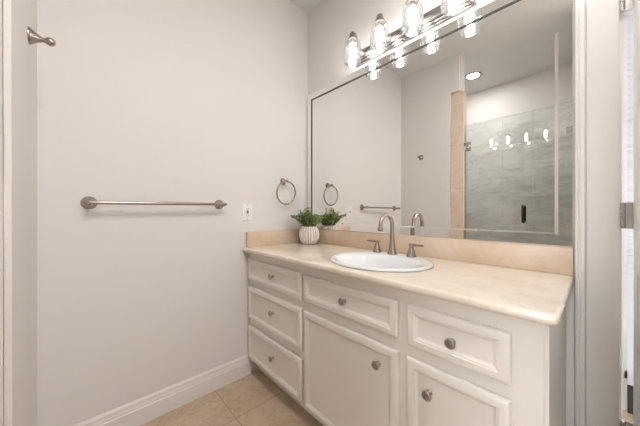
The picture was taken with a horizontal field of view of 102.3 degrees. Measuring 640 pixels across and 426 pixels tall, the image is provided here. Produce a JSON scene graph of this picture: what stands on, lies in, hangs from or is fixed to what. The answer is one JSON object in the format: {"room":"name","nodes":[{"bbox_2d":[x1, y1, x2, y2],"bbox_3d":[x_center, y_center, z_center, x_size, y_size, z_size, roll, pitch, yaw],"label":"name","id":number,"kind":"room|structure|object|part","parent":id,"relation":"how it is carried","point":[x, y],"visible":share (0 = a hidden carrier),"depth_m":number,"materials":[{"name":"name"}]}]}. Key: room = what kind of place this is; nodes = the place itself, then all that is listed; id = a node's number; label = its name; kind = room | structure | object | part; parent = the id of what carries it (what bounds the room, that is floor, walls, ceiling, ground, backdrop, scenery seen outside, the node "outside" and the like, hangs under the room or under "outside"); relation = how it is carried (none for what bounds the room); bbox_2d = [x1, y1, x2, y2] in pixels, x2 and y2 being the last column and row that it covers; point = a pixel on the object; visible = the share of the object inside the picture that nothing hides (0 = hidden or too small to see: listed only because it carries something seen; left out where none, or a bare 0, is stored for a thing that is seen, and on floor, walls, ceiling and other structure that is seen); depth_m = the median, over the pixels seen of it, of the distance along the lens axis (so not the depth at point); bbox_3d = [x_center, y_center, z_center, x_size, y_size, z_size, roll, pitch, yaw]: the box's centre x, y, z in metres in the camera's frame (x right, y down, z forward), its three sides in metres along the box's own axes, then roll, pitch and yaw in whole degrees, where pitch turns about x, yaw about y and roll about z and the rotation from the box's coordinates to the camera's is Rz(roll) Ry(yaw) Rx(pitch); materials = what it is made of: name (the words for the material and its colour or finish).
{"room":"bathroom","nodes":[
{"label":"bathroom","id":0,"kind":"room"},
{"bbox_2d":[0,0,36,425],"bbox_3d":[-1.020,-0.267,0.815,0.114,2.745,0.672,0,0,-43],"label":"wall","id":1,"kind":"structure","parent":0,"point":[18,59],"depth_m":0.77,"materials":[{"name":"white paint"}]},
{"bbox_2d":[27,26,55,46],"bbox_3d":[-1.011,-0.627,0.939,0.068,0.058,0.058,0,0,-43],"label":"robe hook","id":2,"kind":"object","parent":1,"relation":"attached to","point":[33,37],"visible":1,"depth_m":0.92,"materials":[{"name":"silver metal"}]},
{"bbox_2d":[37,0,307,425],"bbox_3d":[-1.080,-0.267,1.287,2.820,2.745,0.100,0,0,-43],"label":"wall","id":3,"kind":"structure","parent":0,"point":[199,101],"depth_m":1.39,"materials":[{"name":"white paint"}]},
{"bbox_2d":[80,196,226,208],"bbox_3d":[-0.835,-0.045,1.392,0.673,0.065,0.080,0,0,-43],"label":"towel bar","id":4,"kind":"object","parent":3,"relation":"attached to","point":[88,202],"visible":1,"depth_m":1.28,"materials":[{"name":"silver metal"}]},
{"bbox_3d":[-1.059,-0.043,1.183,0.061,0.061,0.080,0,0,-43],"label":"post","id":5,"kind":"part","parent":4,"relation":"part of","materials":[{"name":"silver metal"}]},
{"bbox_3d":[-0.611,-0.047,1.600,0.061,0.061,0.080,0,0,-43],"label":"post","id":6,"kind":"part","parent":4,"relation":"part of","materials":[{"name":"silver metal"}]},
{"bbox_2d":[73,354,251,425],"bbox_3d":[-0.838,1.040,1.433,0.995,0.132,0.016,0,0,-43],"label":"baseboard","id":7,"kind":"structure","parent":3,"relation":"attached to","point":[140,411],"depth_m":1.44,"materials":[{"name":"white paint"}]},
{"bbox_2d":[242,203,251,220],"bbox_3d":[-0.495,0.000,1.757,0.070,0.115,0.010,0,0,-43],"label":"wall outlet","id":8,"kind":"object","parent":3,"relation":"attached to","point":[246,208],"visible":1,"depth_m":1.75,"materials":[{"name":"white plastic"}]},
{"bbox_2d":[245,207,249,216],"bbox_3d":[-0.494,0.000,1.755,0.033,0.067,0.003,0,0,-43],"label":"receptacle","id":9,"kind":"object","parent":8,"relation":"attached to","point":[247,209],"depth_m":1.75,"materials":[{"name":"white plastic"}]},
{"bbox_2d":[276,178,295,204],"bbox_3d":[-0.261,-0.155,1.939,0.180,0.204,0.062,0,0,-43],"label":"towel ring","id":10,"kind":"object","parent":3,"relation":"attached to","point":[283,181],"visible":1,"depth_m":1.94,"materials":[{"name":"silver metal"}]},
{"bbox_3d":[-0.261,-0.232,1.939,0.051,0.051,0.062,0,0,-43],"label":"post","id":11,"kind":"part","parent":10,"relation":"part of","materials":[{"name":"silver metal"}]},
{"bbox_2d":[289,0,322,13],"bbox_3d":[0.178,-1.689,0.546,3.650,0.100,2.900,0,0,-43],"label":"ceiling","id":12,"kind":"structure","parent":0,"point":[307,6],"depth_m":2.03,"materials":[{"name":"white paint"}]},
{"bbox_2d":[140,369,632,425],"bbox_3d":[0.178,1.156,0.546,3.650,0.100,2.900,0,0,-43],"label":"floor","id":13,"kind":"structure","parent":0,"point":[254,399],"depth_m":1.44,"materials":[{"name":"tile"}]},
{"bbox_2d":[248,253,565,425],"bbox_3d":[0.218,0.689,1.370,0.564,0.834,1.545,0,0,-43],"label":"vanity cabinet","id":14,"kind":"object","parent":13,"relation":"on","point":[348,351],"visible":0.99,"depth_m":0.95,"materials":[{"name":"beige paint"}]},
{"bbox_3d":[-0.290,0.877,1.545,0.019,0.226,0.576,0,0,-43],"label":"drawer","id":15,"kind":"part","parent":14,"relation":"part of","materials":[{"name":"beige paint"}]},
{"bbox_3d":[-0.290,0.611,1.545,0.019,0.222,0.576,0,0,-43],"label":"drawer","id":16,"kind":"part","parent":14,"relation":"part of","materials":[{"name":"beige paint"}]},
{"bbox_3d":[-0.290,0.388,1.545,0.019,0.143,0.576,0,0,-43],"label":"drawer","id":17,"kind":"part","parent":14,"relation":"part of","materials":[{"name":"beige paint"}]},
{"bbox_3d":[0.096,0.385,1.110,0.030,0.032,0.032,0,0,-43],"label":"knob","id":18,"kind":"part","parent":14,"relation":"part of","materials":[{"name":"silver metal"}]},
{"bbox_3d":[0.100,0.389,1.127,0.019,0.134,0.534,0,0,-43],"label":"drawer","id":19,"kind":"part","parent":14,"relation":"part of","materials":[{"name":"beige paint"}]},
{"bbox_3d":[0.101,0.751,1.125,0.019,0.494,0.535,0,0,-43],"label":"cabinet door","id":20,"kind":"part","parent":14,"relation":"part of","materials":[{"name":"beige paint"}]},
{"bbox_3d":[0.215,0.582,0.982,0.030,0.032,0.032,0,0,-43],"label":"knob","id":21,"kind":"part","parent":14,"relation":"part of","materials":[{"name":"silver metal"}]},
{"bbox_2d":[243,229,573,325],"bbox_3d":[0.223,0.203,1.360,0.572,0.135,1.568,0,0,-43],"label":"countertop","id":22,"kind":"structure","parent":14,"relation":"on","point":[531,283],"depth_m":1.04,"materials":[{"name":"beige stone"}]},
{"bbox_2d":[291,207,322,244],"bbox_3d":[-0.098,0.102,1.913,0.225,0.278,0.256,0,0,-43],"label":"potted plant","id":23,"kind":"object","parent":22,"relation":"on","point":[309,232],"visible":1,"depth_m":1.88,"materials":[{"name":"beige ceramic"}]},
{"bbox_3d":[-0.080,0.174,1.934,0.153,0.134,0.152,0,0,-43],"label":"pot","id":24,"kind":"part","parent":23,"relation":"part of","materials":[{"name":"beige ceramic"}]},
{"bbox_2d":[330,251,433,271],"bbox_3d":[0.286,0.314,1.261,0.445,0.171,0.505,0,0,-43],"label":"sink","id":25,"kind":"object","parent":22,"relation":"in","point":[362,260],"visible":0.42,"depth_m":1.34,"materials":[{"name":"white ceramic"}]},
{"bbox_2d":[367,213,422,257],"bbox_3d":[0.362,0.117,1.369,0.155,0.225,0.338,0,0,-43],"label":"faucet","id":26,"kind":"object","parent":22,"relation":"on","point":[392,249],"visible":1,"depth_m":1.39,"materials":[{"name":"silver metal"}]},
{"bbox_3d":[0.328,0.196,1.481,0.051,0.067,0.051,0,0,-43],"label":"handle","id":27,"kind":"part","parent":26,"relation":"part of","materials":[{"name":"silver metal"}]},
{"bbox_3d":[0.357,0.117,1.374,0.155,0.225,0.053,0,0,-43],"label":"spout","id":28,"kind":"part","parent":26,"relation":"part of","materials":[{"name":"silver metal"}]},
{"bbox_3d":[0.471,0.196,1.327,0.051,0.067,0.051,0,0,-43],"label":"handle","id":29,"kind":"part","parent":26,"relation":"part of","materials":[{"name":"silver metal"}]},
{"bbox_3d":[0.349,0.594,0.838,0.030,0.032,0.032,0,0,-43],"label":"knob","id":30,"kind":"part","parent":14,"relation":"part of","materials":[{"name":"silver metal"}]},
{"bbox_3d":[0.398,0.399,0.785,0.030,0.032,0.032,0,0,-43],"label":"knob","id":31,"kind":"part","parent":14,"relation":"part of","materials":[{"name":"silver metal"}]},
{"bbox_3d":[0.408,0.752,0.796,0.019,0.492,0.298,0,0,-43],"label":"cabinet door","id":32,"kind":"part","parent":14,"relation":"part of","materials":[{"name":"beige paint"}]},
{"bbox_3d":[0.408,0.393,0.796,0.019,0.142,0.296,0,0,-43],"label":"drawer","id":33,"kind":"part","parent":14,"relation":"part of","materials":[{"name":"beige paint"}]},
{"bbox_2d":[308,0,573,425],"bbox_3d":[0.896,-0.267,1.146,0.120,2.745,2.800,0,0,-43],"label":"wall","id":34,"kind":"structure","parent":0,"point":[331,22],"depth_m":1.77,"materials":[{"name":"white paint"}]},
{"bbox_2d":[348,0,477,66],"bbox_3d":[0.434,-1.042,1.426,0.174,0.201,0.730,0,0,-43],"label":"vanity light","id":35,"kind":"object","parent":34,"relation":"attached to","point":[448,9],"visible":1,"depth_m":1.44,"materials":[{"name":"silver metal"}]},
{"bbox_3d":[0.206,-1.007,1.624,0.031,0.104,0.031,0,0,-43],"label":"bulb","id":36,"kind":"part","parent":35,"relation":"part of","materials":[{"name":"white glass"}]},
{"bbox_3d":[0.236,-1.081,1.652,0.096,0.123,0.040,0,0,-43],"label":"arm","id":37,"kind":"part","parent":35,"relation":"part of","materials":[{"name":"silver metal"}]},
{"bbox_3d":[0.342,-1.007,1.477,0.031,0.104,0.031,0,0,-43],"label":"bulb","id":38,"kind":"part","parent":35,"relation":"part of","materials":[{"name":"white glass"}]},
{"bbox_3d":[0.372,-1.081,1.506,0.096,0.123,0.040,0,0,-43],"label":"arm","id":39,"kind":"part","parent":35,"relation":"part of","materials":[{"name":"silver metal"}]},
{"bbox_3d":[0.478,-1.007,1.331,0.031,0.104,0.031,0,0,-43],"label":"bulb","id":40,"kind":"part","parent":35,"relation":"part of","materials":[{"name":"white glass"}]},
{"bbox_3d":[0.509,-1.081,1.359,0.096,0.123,0.040,0,0,-43],"label":"arm","id":41,"kind":"part","parent":35,"relation":"part of","materials":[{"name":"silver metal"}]},
{"bbox_3d":[0.615,-1.007,1.185,0.031,0.104,0.031,0,0,-43],"label":"bulb","id":42,"kind":"part","parent":35,"relation":"part of","materials":[{"name":"white glass"}]},
{"bbox_2d":[307,0,573,247],"bbox_3d":[0.430,-0.410,1.546,0.012,1.088,1.560,0,0,-43],"label":"wall mirror","id":43,"kind":"object","parent":34,"relation":"attached to","point":[464,130],"visible":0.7,"depth_m":1.26,"materials":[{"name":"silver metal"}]},
{"bbox_2d":[317,229,573,275],"bbox_3d":[0.432,0.188,1.540,0.021,0.105,1.546,0,0,-43],"label":"backsplash","id":44,"kind":"structure","parent":34,"relation":"attached to","point":[548,259],"depth_m":1.21,"materials":[{"name":"beige stone"}]},
{"bbox_2d":[574,0,621,425],"bbox_3d":[1.340,0.038,0.646,0.153,2.135,0.995,0,0,-43],"label":"door frame","id":45,"kind":"structure","parent":34,"relation":"attached to","point":[596,22],"depth_m":0.92,"materials":[{"name":"white paint"}]},
{"bbox_2d":[620,0,639,425],"bbox_3d":[0.798,0.087,0.580,0.102,2.013,0.768,0,0,45],"label":"door","id":46,"kind":"structure","parent":34,"relation":"in","point":[629,211],"depth_m":0.81,"materials":[{"name":"white paint"}]},
{"bbox_2d":[622,12,632,413],"bbox_3d":[1.964,-0.267,1.218,0.120,2.745,1.250,0,0,-43],"label":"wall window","id":47,"kind":"structure","parent":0,"point":[624,380],"depth_m":1.44,"materials":[{"name":"white paint"}]},
{"bbox_2d":[624,8,632,378],"bbox_3d":[2.012,-0.129,1.173,0.050,2.130,0.818,0,0,-43],"label":"window","id":48,"kind":"structure","parent":47,"relation":"attached to","point":[626,17],"depth_m":1.45,"materials":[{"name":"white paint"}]},
{"bbox_2d":[627,12,632,385],"bbox_3d":[1.938,-0.150,1.113,0.040,2.158,0.786,0,0,-43],"label":"window blind","id":49,"kind":"object","parent":47,"relation":"attached to","point":[629,158],"visible":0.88,"depth_m":1.39,"materials":[{"name":"white"}]}
]}

